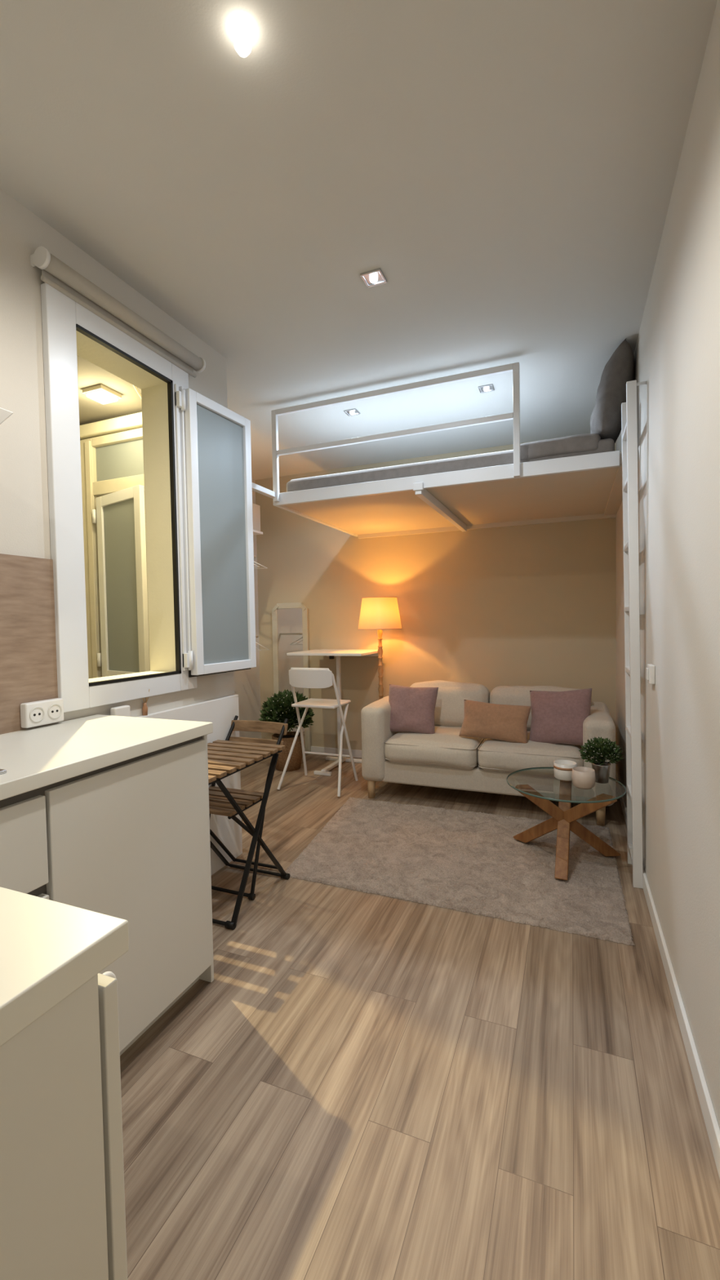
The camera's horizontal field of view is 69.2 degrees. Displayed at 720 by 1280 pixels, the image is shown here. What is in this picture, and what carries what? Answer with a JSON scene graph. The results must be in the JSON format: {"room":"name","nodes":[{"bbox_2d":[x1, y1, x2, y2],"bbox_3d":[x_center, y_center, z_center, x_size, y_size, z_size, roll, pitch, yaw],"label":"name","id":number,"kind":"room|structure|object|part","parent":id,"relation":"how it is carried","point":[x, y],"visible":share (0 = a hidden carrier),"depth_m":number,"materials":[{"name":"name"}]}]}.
{"room":"studio apartment","nodes":[
{"label":"studio apartment","id":0,"kind":"room"},
{"bbox_2d":[76,355,142,425],"bbox_3d":[-1.696,-1.301,2.288,1.045,0.060,1.665,0,2,22],"label":"ceiling","id":1,"kind":"structure","parent":0,"point":[89,375],"depth_m":2.79,"materials":[{"name":"white paint"}]},
{"bbox_2d":[82,384,121,404],"bbox_3d":[-1.341,-1.272,2.715,0.130,0.040,0.130,0,2,22],"label":"ceiling light","id":2,"kind":"object","parent":1,"relation":"in","point":[100,393],"visible":1,"depth_m":2.68,"materials":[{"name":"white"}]},
{"bbox_2d":[86,390,118,404],"bbox_3d":[-1.341,-1.262,2.716,0.110,0.020,0.110,0,2,22],"label":"diffuser","id":3,"kind":"object","parent":2,"relation":"attached to","point":[103,397],"depth_m":2.70,"materials":[{"name":"white"}]},
{"bbox_2d":[0,188,235,734],"bbox_3d":[-1.534,-0.091,1.072,0.162,2.760,4.040,0,2,22],"label":"wall","id":4,"kind":"structure","parent":0,"point":[24,519],"depth_m":1.82,"materials":[{"name":"paint"}]},
{"bbox_2d":[0,407,13,424],"bbox_3d":[-1.239,-0.521,1.147,0.354,0.165,0.734,0,2,22],"label":"range hood","id":5,"kind":"object","parent":4,"relation":"attached to","point":[4,414],"visible":1,"depth_m":1.40,"materials":[{"name":"white metal"}]},
{"bbox_2d":[20,697,63,728],"bbox_3d":[-1.115,0.256,1.836,0.036,0.084,0.143,0,2,22],"label":"power outlet","id":6,"kind":"object","parent":4,"relation":"attached to","point":[35,713],"visible":1,"depth_m":1.82,"materials":[{"name":"white plastic"}]},
{"bbox_2d":[110,705,130,716],"bbox_3d":[-0.981,0.308,2.139,0.029,0.070,0.080,0,2,22],"label":"power outlet","id":7,"kind":"object","parent":4,"relation":"attached to","point":[124,710],"visible":0.51,"depth_m":2.13,"materials":[{"name":"white plastic"}]},
{"bbox_2d":[75,330,175,682],"bbox_3d":[-1.053,-0.516,2.263,0.160,1.370,0.510,0,2,22],"label":"lining","id":8,"kind":"object","parent":4,"relation":"attached to","point":[154,401],"visible":0.39,"depth_m":2.48,"materials":[{"name":"paint"}]},
{"bbox_2d":[40,282,256,712],"bbox_3d":[-0.885,-0.524,2.409,0.088,1.540,1.148,0,2,27],"label":"window","id":9,"kind":"structure","parent":4,"relation":"in","point":[60,314],"depth_m":1.97,"materials":[{"name":"white plastic"}]},
{"bbox_2d":[30,246,205,377],"bbox_3d":[-0.959,-1.331,2.204,0.084,0.098,0.845,0,2,22],"label":"roller blind","id":10,"kind":"object","parent":9,"relation":"attached to","point":[56,273],"visible":1,"depth_m":2.08,"materials":[{"name":"fabric"}]},
{"bbox_3d":[-1.131,-1.333,1.825,0.050,0.035,0.010,0,2,22],"label":"bracket arm","id":11,"kind":"part","parent":10,"relation":"part of"},
{"bbox_2d":[75,324,181,686],"bbox_3d":[-0.969,-0.516,2.229,0.022,1.370,0.510,0,2,22],"label":"rubber gasket","id":12,"kind":"object","parent":9,"relation":"attached to","point":[170,383],"visible":0.91,"depth_m":2.44,"materials":[{"name":"black rubber"}]},
{"bbox_2d":[173,383,191,671],"bbox_3d":[-0.839,-0.527,2.485,0.030,1.350,0.042,0,2,22],"label":"window frame","id":13,"kind":"object","parent":9,"relation":"attached to","point":[179,413],"depth_m":2.48,"materials":[{"name":"white plastic"}]},
{"bbox_3d":[-0.852,-1.132,2.458,0.030,0.070,0.030,0,2,22],"label":"hinge","id":14,"kind":"part","parent":13,"relation":"part of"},
{"bbox_3d":[-0.852,-1.132,2.458,0.030,0.070,0.030,0,2,22],"label":"plate","id":15,"kind":"part","parent":13,"relation":"part of","materials":[{"name":"white plastic"}]},
{"bbox_2d":[180,389,186,410],"bbox_3d":[-0.834,-1.132,2.462,0.022,0.090,0.022,0,2,22],"label":"hinge","id":16,"kind":"object","parent":13,"relation":"attached to","point":[183,392],"depth_m":2.45,"materials":[{"name":"white metal"}]},
{"bbox_3d":[-0.830,0.097,2.501,0.030,0.070,0.030,0,2,22],"label":"hinge","id":17,"kind":"part","parent":13,"relation":"part of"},
{"bbox_3d":[-0.830,0.097,2.501,0.030,0.070,0.030,0,2,22],"label":"plate","id":18,"kind":"part","parent":13,"relation":"part of","materials":[{"name":"white plastic"}]},
{"bbox_2d":[187,650,193,669],"bbox_3d":[-0.813,0.097,2.504,0.022,0.090,0.022,0,2,22],"label":"hinge","id":19,"kind":"object","parent":13,"relation":"attached to","point":[190,652],"depth_m":2.50,"materials":[{"name":"white metal"}]},
{"bbox_3d":[-0.804,-0.512,2.521,0.044,1.365,0.048,0,2,26],"label":"sash frame","id":20,"kind":"part","parent":9,"relation":"part of","materials":[{"name":"white plastic"}]},
{"bbox_3d":[-0.736,-0.518,2.716,0.008,1.381,0.466,0,2,26],"label":"sash","id":21,"kind":"part","parent":9,"relation":"part of","materials":[{"name":"white plastic"}]},
{"bbox_3d":[-0.724,-1.178,2.681,0.044,0.048,0.362,0,2,26],"label":"sash frame","id":22,"kind":"part","parent":9,"relation":"part of","materials":[{"name":"white plastic"}]},
{"bbox_2d":[196,404,248,664],"bbox_3d":[-0.713,-0.520,2.704,0.040,1.279,0.372,0,2,22],"label":"glass","id":23,"kind":"object","parent":9,"relation":"attached to","point":[220,439],"depth_m":2.70,"materials":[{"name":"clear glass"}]},
{"bbox_3d":[-0.701,0.138,2.727,0.044,0.048,0.362,0,2,26],"label":"sash frame","id":24,"kind":"part","parent":9,"relation":"part of","materials":[{"name":"white plastic"}]},
{"bbox_3d":[-0.621,-0.528,2.888,0.044,1.365,0.048,0,2,26],"label":"sash frame","id":25,"kind":"part","parent":9,"relation":"part of","materials":[{"name":"white plastic"}]},
{"bbox_2d":[136,694,242,875],"bbox_3d":[-0.855,0.775,2.521,0.025,0.905,0.915,0,2,22],"label":"radiator","id":26,"kind":"object","parent":4,"relation":"attached to","point":[221,711],"visible":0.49,"depth_m":2.77,"materials":[{"name":"white metal"}]},
{"bbox_2d":[142,688,150,715],"bbox_3d":[-0.942,0.274,2.297,0.032,0.116,0.067,0,2,22],"label":"reed diffuser","id":27,"kind":"object","parent":26,"relation":"on","point":[144,709],"visible":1,"depth_m":2.29,"materials":[{"name":"brown glass"}]},
{"bbox_2d":[142,702,147,715],"bbox_3d":[-0.947,0.304,2.297,0.024,0.055,0.024,0,2,22],"label":"bottle","id":28,"kind":"object","parent":27,"relation":"on","point":[144,709],"depth_m":2.29,"materials":[{"name":"brown glass"}]},
{"bbox_2d":[234,478,261,737],"bbox_3d":[-1.498,-0.206,4.368,0.100,2.760,2.180,0,2,22],"label":"wall","id":29,"kind":"structure","parent":0,"point":[247,682],"depth_m":5.26,"materials":[{"name":"paint"}]},
{"bbox_2d":[252,502,268,650],"bbox_3d":[-1.318,-0.540,4.103,0.435,1.321,1.650,0,2,22],"label":"rack","id":30,"kind":"object","parent":29,"relation":"attached to","point":[255,508],"visible":0.12,"depth_m":4.73,"materials":[{"name":"white metal"}]},
{"bbox_2d":[253,529,262,535],"bbox_3d":[-1.355,-0.951,4.128,0.350,0.020,1.600,0,2,22],"label":"shelf","id":31,"kind":"object","parent":30,"relation":"attached to","point":[255,531],"depth_m":4.75,"materials":[{"name":"white wood"}]},
{"bbox_2d":[0,0,717,479],"bbox_3d":[-0.697,-1.563,1.826,3.505,0.100,6.380,0,2,22],"label":"ceiling","id":32,"kind":"structure","parent":0,"point":[508,169],"depth_m":1.72,"materials":[{"name":"paint"}]},
{"bbox_2d":[233,24,251,57],"bbox_3d":[-0.289,-1.472,1.284,0.044,0.057,0.044,0,2,22],"label":"recessed light","id":33,"kind":"object","parent":32,"relation":"in","point":[242,36],"visible":1,"depth_m":1.27,"materials":[{"name":"beige"}]},
{"bbox_2d":[343,408,360,416],"bbox_3d":[-0.055,-1.576,3.628,0.090,0.021,0.090,0,2,22],"label":"recessed light","id":34,"kind":"object","parent":32,"relation":"in","point":[354,411],"visible":1,"depth_m":3.62,"materials":[{"name":"metal"}]},
{"bbox_3d":[-0.055,-1.585,3.627,0.070,0.003,0.070,0,2,22],"label":"reflector plate","id":35,"kind":"part","parent":34,"relation":"part of","materials":[{"name":"metal"}]},
{"bbox_2d":[360,268,386,287],"bbox_3d":[0.058,-1.529,2.215,0.090,0.021,0.090,0,2,22],"label":"recessed light","id":36,"kind":"object","parent":32,"relation":"in","point":[375,277],"visible":1,"depth_m":2.21,"materials":[{"name":"metal"}]},
{"bbox_3d":[0.058,-1.538,2.214,0.070,0.003,0.070,0,2,22],"label":"reflector plate","id":37,"kind":"part","parent":36,"relation":"part of","materials":[{"name":"metal"}]},
{"bbox_3d":[0.058,-1.528,2.215,0.034,0.018,0.034,0,2,22],"label":"led bulb","id":38,"kind":"part","parent":36,"relation":"part of","materials":[{"name":"white"}]},
{"bbox_2d":[478,383,494,393],"bbox_3d":[0.798,-1.579,3.293,0.090,0.021,0.090,0,2,22],"label":"recessed light","id":39,"kind":"object","parent":32,"relation":"in","point":[484,388],"visible":1,"depth_m":3.28,"materials":[{"name":"metal"}]},
{"bbox_3d":[0.798,-1.589,3.292,0.070,0.003,0.070,0,2,22],"label":"reflector plate","id":40,"kind":"part","parent":39,"relation":"part of","materials":[{"name":"metal"}]},
{"bbox_3d":[0.798,-1.578,3.293,0.034,0.018,0.034,0,2,22],"label":"led bulb","id":41,"kind":"part","parent":39,"relation":"part of","materials":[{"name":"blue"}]},
{"bbox_2d":[120,753,719,1279],"bbox_3d":[-0.647,1.295,1.926,3.505,0.100,6.380,0,2,22],"label":"floor","id":42,"kind":"structure","parent":0,"point":[362,1086],"depth_m":1.43,"materials":[{"name":"brown wood"}]},
{"bbox_2d":[0,886,128,1279],"bbox_3d":[-0.968,0.822,0.591,1.263,0.950,0.643,0,2,22],"label":"base cabinet","id":43,"kind":"object","parent":42,"relation":"on","point":[63,1215],"visible":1,"depth_m":0.56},
{"bbox_3d":[-0.402,0.840,0.344,0.015,0.911,0.570,0,2,22],"label":"panel","id":44,"kind":"part","parent":43,"relation":"part of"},
{"bbox_2d":[0,886,128,1046],"bbox_3d":[-0.978,0.366,0.569,1.263,0.038,0.630,0,2,22],"label":"countertop","id":45,"kind":"structure","parent":43,"relation":"on","point":[49,949],"depth_m":0.57,"materials":[{"name":"white laminate"}]},
{"bbox_3d":[-0.311,0.426,0.640,0.010,0.040,0.027,0,2,22],"label":"door handle","id":46,"kind":"part","parent":43,"relation":"part of","materials":[{"name":"silver metal"}]},
{"bbox_3d":[-0.561,0.837,0.735,0.603,0.875,0.020,0,2,22],"label":"door","id":47,"kind":"part","parent":43,"relation":"part of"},
{"bbox_2d":[0,714,213,1055],"bbox_3d":[-1.007,0.793,1.425,0.563,0.950,1.220,0,2,22],"label":"base cabinet","id":48,"kind":"object","parent":42,"relation":"on","point":[108,815],"depth_m":1.55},
{"bbox_2d":[0,768,6,774],"bbox_3d":[-1.117,0.317,1.187,0.435,0.022,0.335,0,2,22],"label":"cooktop","id":49,"kind":"object","parent":48,"relation":"in","point":[2,771],"visible":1,"depth_m":1.25,"materials":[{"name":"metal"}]},
{"bbox_3d":[-0.897,0.505,1.026,0.027,0.220,0.587,0,2,22],"label":"drawer","id":50,"kind":"part","parent":48,"relation":"part of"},
{"bbox_3d":[-0.892,0.782,1.036,0.027,0.275,0.587,0,2,22],"label":"drawer","id":51,"kind":"part","parent":48,"relation":"part of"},
{"bbox_2d":[0,714,213,800],"bbox_3d":[-0.985,0.335,1.484,0.563,0.038,1.058,0,2,22],"label":"countertop","id":52,"kind":"structure","parent":48,"relation":"on","point":[33,758],"depth_m":1.56,"materials":[{"name":"white laminate"}]},
{"bbox_3d":[-0.780,0.789,1.980,0.510,0.912,0.016,0,2,22],"label":"panel","id":53,"kind":"part","parent":48,"relation":"part of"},
{"bbox_2d":[207,739,289,929],"bbox_3d":[-0.648,0.876,2.408,0.416,0.703,0.664,0,2,22],"label":"bistro table","id":54,"kind":"object","parent":42,"relation":"on","point":[226,758],"visible":0.62,"depth_m":2.38,"materials":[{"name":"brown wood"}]},
{"bbox_3d":[-0.805,0.885,2.518,0.022,0.663,0.558,0,2,20],"label":"leg","id":55,"kind":"part","parent":54,"relation":"part of","materials":[{"name":"black metal"}]},
{"bbox_3d":[-0.505,0.553,2.302,0.016,0.018,0.600,0,2,22],"label":"rail","id":56,"kind":"part","parent":54,"relation":"part of","materials":[{"name":"black metal"}]},
{"bbox_3d":[-0.480,0.884,2.386,0.022,0.663,0.558,0,2,20],"label":"leg","id":57,"kind":"part","parent":54,"relation":"part of","materials":[{"name":"black metal"}]},
{"bbox_3d":[-0.473,0.884,2.373,0.022,0.661,0.360,0,2,25],"label":"leg","id":58,"kind":"part","parent":54,"relation":"part of","materials":[{"name":"black metal"}]},
{"bbox_2d":[208,715,288,900],"bbox_3d":[-0.624,0.823,2.605,0.356,0.795,0.522,0,2,22],"label":"bistro chair","id":59,"kind":"object","parent":42,"relation":"on","point":[219,804],"visible":0.58,"depth_m":2.58,"materials":[{"name":"black metal"}]},
{"bbox_3d":[-0.525,0.784,2.460,0.016,0.016,0.300,0,2,22],"label":"seat rail","id":60,"kind":"part","parent":59,"relation":"part of","materials":[{"name":"black metal"}]},
{"bbox_2d":[258,688,314,771],"bbox_3d":[-0.647,0.794,4.670,0.516,0.710,0.517,0,2,22],"label":"potted plant","id":61,"kind":"object","parent":42,"relation":"on","point":[277,708],"visible":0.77,"depth_m":4.56,"materials":[{"name":"green plant"}]},
{"bbox_2d":[271,731,303,771],"bbox_3d":[-0.646,0.999,4.678,0.280,0.300,0.280,0,2,22],"label":"wicker basket","id":62,"kind":"object","parent":61,"relation":"on","point":[295,763],"depth_m":4.57,"materials":[{"name":"brown wicker"}]},
{"bbox_2d":[271,602,311,754],"bbox_3d":[-0.687,0.380,5.219,0.400,1.500,0.045,0,2,22],"label":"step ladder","id":63,"kind":"object","parent":42,"relation":"on","point":[290,621],"visible":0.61,"depth_m":5.21,"materials":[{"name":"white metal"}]},
{"bbox_3d":[-0.687,0.385,5.219,0.300,1.410,0.006,0,2,22],"label":"glass","id":64,"kind":"part","parent":63,"relation":"part of","materials":[{"name":"white mirror"}]},
{"bbox_2d":[276,667,358,796],"bbox_3d":[-0.325,0.682,4.135,0.537,0.951,0.440,0,2,22],"label":"bar chair","id":65,"kind":"object","parent":42,"relation":"on","point":[300,677],"visible":1,"depth_m":4.04,"materials":[{"name":"white metal"}]},
{"bbox_3d":[-0.387,0.295,3.984,0.370,0.145,0.055,0,2,22],"label":"backrest","id":66,"kind":"part","parent":65,"relation":"part of","materials":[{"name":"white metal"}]},
{"bbox_3d":[-0.307,0.508,4.179,0.375,0.024,0.330,0,2,22],"label":"seat","id":67,"kind":"part","parent":65,"relation":"part of","materials":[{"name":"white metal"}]},
{"bbox_2d":[286,648,378,776],"bbox_3d":[-0.194,0.620,4.704,0.700,1.040,0.638,0,2,22],"label":"bar table","id":68,"kind":"object","parent":42,"relation":"on","point":[331,653],"visible":0.79,"depth_m":4.72,"materials":[{"name":"white wood"}]},
{"bbox_2d":[358,596,401,699],"bbox_3d":[0.182,0.384,4.554,0.386,1.508,0.386,0,2,22],"label":"floor lamp","id":69,"kind":"object","parent":42,"relation":"on","point":[380,613],"visible":0.7,"depth_m":4.40,"materials":[{"name":"brown wood"}]},
{"bbox_3d":[0.171,-0.231,4.532,0.380,0.270,0.380,0,2,22],"label":"lamp shade","id":70,"kind":"part","parent":69,"relation":"part of","materials":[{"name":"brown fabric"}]},
{"bbox_2d":[284,797,635,945],"bbox_3d":[0.504,1.179,2.951,1.749,0.019,1.256,0,2,22],"label":"rug","id":71,"kind":"object","parent":42,"relation":"on","point":[471,862],"visible":0.95,"depth_m":2.73,"materials":[{"name":"beige carpet"}]},
{"bbox_2d":[506,767,626,880],"bbox_3d":[1.095,0.962,2.798,0.594,0.402,0.594,0,2,22],"label":"coffee table","id":72,"kind":"object","parent":71,"relation":"on","point":[564,818],"visible":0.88,"depth_m":2.76,"materials":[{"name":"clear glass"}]},
{"bbox_3d":[1.088,0.969,2.783,0.060,0.390,0.522,0,2,25],"label":"leg","id":73,"kind":"part","parent":72,"relation":"part of","materials":[{"name":"brown wood"}]},
{"bbox_2d":[553,760,577,781],"bbox_3d":[1.135,0.721,2.885,0.122,0.088,0.122,0,2,22],"label":"candle","id":74,"kind":"object","parent":72,"relation":"on","point":[562,768],"visible":0.87,"depth_m":2.84,"materials":[{"name":"white ceramic"}]},
{"bbox_3d":[1.084,0.968,2.815,0.060,0.390,0.592,-2,2,-35],"label":"leg","id":75,"kind":"part","parent":72,"relation":"part of","materials":[{"name":"brown wood"}]},
{"bbox_3d":[1.114,0.968,2.800,0.560,0.390,0.060,-1,2,-4],"label":"leg","id":76,"kind":"part","parent":72,"relation":"part of","materials":[{"name":"brown wood"}]},
{"bbox_2d":[571,766,595,789],"bbox_3d":[1.170,0.723,2.731,0.116,0.093,0.116,0,2,22],"label":"candle","id":77,"kind":"object","parent":72,"relation":"on","point":[583,777],"visible":1,"depth_m":2.69,"materials":[{"name":"white wax"}]},
{"bbox_2d":[578,736,624,783],"bbox_3d":[1.301,0.642,2.815,0.225,0.245,0.222,0,2,22],"label":"potted plant","id":78,"kind":"object","parent":72,"relation":"on","point":[598,749],"visible":1,"depth_m":2.78,"materials":[{"name":"green plant"}]},
{"bbox_3d":[1.302,0.715,2.817,0.100,0.100,0.100,0,2,22],"label":"metal pot","id":79,"kind":"part","parent":78,"relation":"part of","materials":[{"name":"metal"}]},
{"bbox_2d":[360,680,615,826],"bbox_3d":[0.945,0.740,3.906,1.690,0.816,0.954,0,2,22],"label":"sofa","id":80,"kind":"object","parent":42,"relation":"on","point":[443,758],"visible":0.56,"depth_m":3.62,"materials":[{"name":"fabric"}]},
{"bbox_3d":[0.085,1.095,3.856,0.060,0.140,0.060,0,2,22],"label":"leg","id":81,"kind":"part","parent":80,"relation":"part of","materials":[{"name":"brown wood"}]},
{"bbox_3d":[0.245,0.743,4.182,0.185,0.576,0.894,0,2,22],"label":"arm","id":82,"kind":"part","parent":80,"relation":"part of","materials":[{"name":"fabric"}]},
{"bbox_2d":[388,684,438,733],"bbox_3d":[0.387,0.522,3.928,0.377,0.361,0.222,0,2,22],"label":"throw pillow","id":83,"kind":"object","parent":80,"relation":"on","point":[412,708],"visible":0.96,"depth_m":3.87,"materials":[{"name":"fabric"}]},
{"bbox_2d":[384,725,484,769],"bbox_3d":[0.596,0.785,3.933,0.662,0.216,0.737,0,2,22],"label":"seat cushion","id":84,"kind":"object","parent":80,"relation":"on","point":[443,749],"depth_m":3.65,"materials":[{"name":"fabric"}]},
{"bbox_2d":[409,680,490,727],"bbox_3d":[0.712,0.529,4.207,0.652,0.407,0.296,0,2,22],"label":"cushion","id":85,"kind":"object","parent":80,"relation":"on","point":[449,712],"depth_m":4.07,"materials":[{"name":"fabric"}]},
{"bbox_3d":[0.951,0.937,3.919,1.390,0.160,0.840,0,2,22],"label":"seat","id":86,"kind":"part","parent":80,"relation":"part of","materials":[{"name":"fabric"}]},
{"bbox_2d":[458,699,531,743],"bbox_3d":[0.939,0.567,3.639,0.488,0.269,0.181,0,2,22],"label":"throw pillow","id":87,"kind":"object","parent":80,"relation":"on","point":[505,722],"visible":1,"depth_m":3.58,"materials":[{"name":"orange fabric"}]},
{"bbox_2d":[477,730,583,777],"bbox_3d":[1.214,0.780,3.680,0.662,0.217,0.734,0,2,22],"label":"seat cushion","id":88,"kind":"object","parent":80,"relation":"on","point":[496,758],"depth_m":3.40,"materials":[{"name":"fabric"}]},
{"bbox_2d":[489,685,580,730],"bbox_3d":[1.353,0.539,3.944,0.722,0.388,0.292,0,2,22],"label":"cushion","id":89,"kind":"object","parent":80,"relation":"on","point":[501,695],"depth_m":3.91,"materials":[{"name":"fabric"}]},
{"bbox_2d":[528,688,591,745],"bbox_3d":[1.347,0.519,3.515,0.440,0.394,0.216,0,2,33],"label":"throw pillow","id":90,"kind":"object","parent":80,"relation":"on","point":[557,717],"visible":0.9,"depth_m":3.46,"materials":[{"name":"fabric"}]},
{"bbox_3d":[1.640,0.752,3.616,0.185,0.554,0.894,0,2,22],"label":"arm","id":91,"kind":"part","parent":80,"relation":"part of","materials":[{"name":"fabric"}]},
{"bbox_3d":[1.512,1.090,3.277,0.060,0.140,0.060,0,2,22],"label":"leg","id":92,"kind":"part","parent":80,"relation":"part of","materials":[{"name":"brown wood"}]},
{"bbox_2d":[621,380,646,888],"bbox_3d":[1.359,-0.014,2.596,0.084,2.400,0.290,0,2,22],"label":"ladder","id":93,"kind":"object","parent":42,"relation":"on","point":[628,409],"visible":1,"depth_m":2.48,"materials":[{"name":"white metal"}]},
{"bbox_3d":[1.402,-0.019,2.719,0.072,2.400,0.030,0,2,22],"label":"rail","id":94,"kind":"part","parent":93,"relation":"part of","materials":[{"name":"white metal"}]},
{"bbox_3d":[1.304,-0.009,2.478,0.072,2.400,0.030,0,2,22],"label":"rail","id":95,"kind":"part","parent":93,"relation":"part of","materials":[{"name":"white metal"}]},
{"bbox_2d":[255,438,616,771],"bbox_3d":[0.461,-0.256,4.802,3.405,2.760,0.100,0,2,22],"label":"wall","id":96,"kind":"structure","parent":0,"point":[535,604],"depth_m":4.62,"materials":[{"name":"paint"}]},
{"bbox_2d":[311,746,361,758],"bbox_3d":[0.504,1.088,4.780,3.292,0.075,0.013,0,2,22],"label":"baseboard","id":97,"kind":"structure","parent":96,"relation":"attached to","point":[356,753],"depth_m":5.08,"materials":[{"name":"white wood"}]},
{"bbox_2d":[616,0,719,1128],"bbox_3d":[0.906,-0.139,1.236,0.100,2.760,6.380,0,2,22],"label":"wall","id":98,"kind":"structure","parent":0,"point":[677,353],"depth_m":1.59,"materials":[{"name":"paint"}]},
{"bbox_2d":[252,362,622,538],"bbox_3d":[0.579,-1.227,3.504,2.205,0.663,2.140,0,2,22],"label":"bed","id":99,"kind":"object","parent":98,"relation":"attached to","point":[588,486],"visible":0.94,"depth_m":3.41,"materials":[{"name":"white metal"}]},
{"bbox_3d":[0.155,-1.228,3.217,1.595,0.625,0.029,0,2,22],"label":"guard rail","id":100,"kind":"part","parent":99,"relation":"part of","materials":[{"name":"white metal"}]},
{"bbox_2d":[286,433,614,492],"bbox_3d":[0.677,-1.078,3.806,2.040,0.185,1.359,0,2,22],"label":"mattress","id":101,"kind":"object","parent":99,"relation":"on","point":[589,443],"visible":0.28,"depth_m":3.10,"materials":[{"name":"fabric"}]},
{"bbox_2d":[520,433,600,460],"bbox_3d":[1.314,-1.098,3.446,0.450,0.142,1.173,0,2,22],"label":"folded blanket","id":102,"kind":"object","parent":101,"relation":"on","point":[589,443],"depth_m":2.90,"materials":[{"name":"fabric"}]},
{"bbox_2d":[590,338,634,443],"bbox_3d":[1.439,-1.350,2.988,0.226,0.468,0.520,0,2,22],"label":"bed pillow","id":103,"kind":"object","parent":101,"relation":"on","point":[606,417],"visible":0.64,"depth_m":2.78,"materials":[{"name":"grey fabric"}]},
{"bbox_3d":[0.710,-0.971,3.818,2.150,0.020,1.420,0,2,22],"label":"deck panel","id":104,"kind":"part","parent":99,"relation":"part of","materials":[{"name":"white wood"}]},
{"bbox_2d":[645,663,655,684],"bbox_3d":[1.243,0.145,2.234,0.028,0.080,0.080,0,2,22],"label":"light switch","id":105,"kind":"object","parent":98,"relation":"attached to","point":[651,669],"visible":1,"depth_m":2.20,"materials":[{"name":"white plastic"}]},
{"bbox_2d":[615,771,719,1178],"bbox_3d":[0.877,1.203,1.304,0.013,0.075,6.180,0,2,22],"label":"baseboard","id":106,"kind":"structure","parent":98,"relation":"attached to","point":[711,1122],"depth_m":1.57,"materials":[{"name":"white wood"}]},
{"bbox_3d":[-1.355,-0.045,3.118,1.045,2.520,0.030,0,2,22],"label":"wall","id":107,"kind":"structure","parent":0,"visible":0},
{"bbox_2d":[80,412,142,439],"bbox_3d":[-1.395,-1.247,3.030,1.045,0.070,0.070,0,2,22],"label":"beam","id":108,"kind":"structure","parent":107,"relation":"attached to","point":[132,421],"depth_m":3.02,"materials":[{"name":"paint"}]},
{"bbox_2d":[133,385,141,398],"bbox_3d":[-1.131,-1.245,2.676,0.050,0.074,0.469,-1,2,-13],"label":"recessed light","id":109,"kind":"object","parent":108,"relation":"attached to","point":[135,387],"visible":0.18,"depth_m":2.63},
{"bbox_2d":[80,427,150,678],"bbox_3d":[-1.375,-0.441,2.999,0.800,1.520,0.175,0,2,22],"label":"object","id":110,"kind":"structure","parent":107,"relation":"in","point":[96,495],"depth_m":3.03,"materials":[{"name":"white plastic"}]},
{"bbox_3d":[-1.604,-0.441,3.124,0.040,1.480,0.015,0,2,22],"label":"frame","id":111,"kind":"part","parent":110,"relation":"part of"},
{"bbox_2d":[92,509,96,523],"bbox_3d":[-1.572,-0.731,3.086,0.020,0.080,0.020,0,2,22],"label":"leaf hinge","id":112,"kind":"object","parent":110,"relation":"attached to","point":[94,515],"visible":1,"depth_m":3.08,"materials":[{"name":"white metal"}]},
{"bbox_2d":[97,653,101,666],"bbox_3d":[-1.558,0.118,3.115,0.020,0.080,0.020,0,2,22],"label":"leaf hinge","id":113,"kind":"object","parent":110,"relation":"attached to","point":[99,655],"visible":1,"depth_m":3.11,"materials":[{"name":"white metal"}]},
{"bbox_3d":[-1.519,-0.302,3.096,0.060,1.080,0.030,0,2,36],"label":"frame","id":114,"kind":"part","parent":110,"relation":"part of","materials":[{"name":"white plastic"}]},
{"bbox_3d":[-1.367,-0.810,2.960,0.340,0.060,0.030,0,2,36],"label":"frame","id":115,"kind":"part","parent":110,"relation":"part of","materials":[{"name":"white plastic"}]},
{"bbox_3d":[-1.340,-1.048,3.036,0.520,0.210,0.008,0,2,22],"label":"transom glass","id":116,"kind":"part","parent":110,"relation":"part of","materials":[{"name":"clear glass"}]},
{"bbox_3d":[-1.358,-0.300,2.978,0.340,0.960,0.008,0,2,36],"label":"leaf glass","id":117,"kind":"part","parent":110,"relation":"part of","materials":[{"name":"clear glass"}]},
{"bbox_3d":[-1.349,0.209,2.996,0.340,0.060,0.030,0,2,36],"label":"frame","id":118,"kind":"part","parent":110,"relation":"part of","materials":[{"name":"white plastic"}]},
{"bbox_3d":[-1.196,-0.299,2.860,0.060,1.080,0.030,0,2,36],"label":"frame","id":119,"kind":"part","parent":110,"relation":"part of","materials":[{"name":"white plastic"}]}
]}

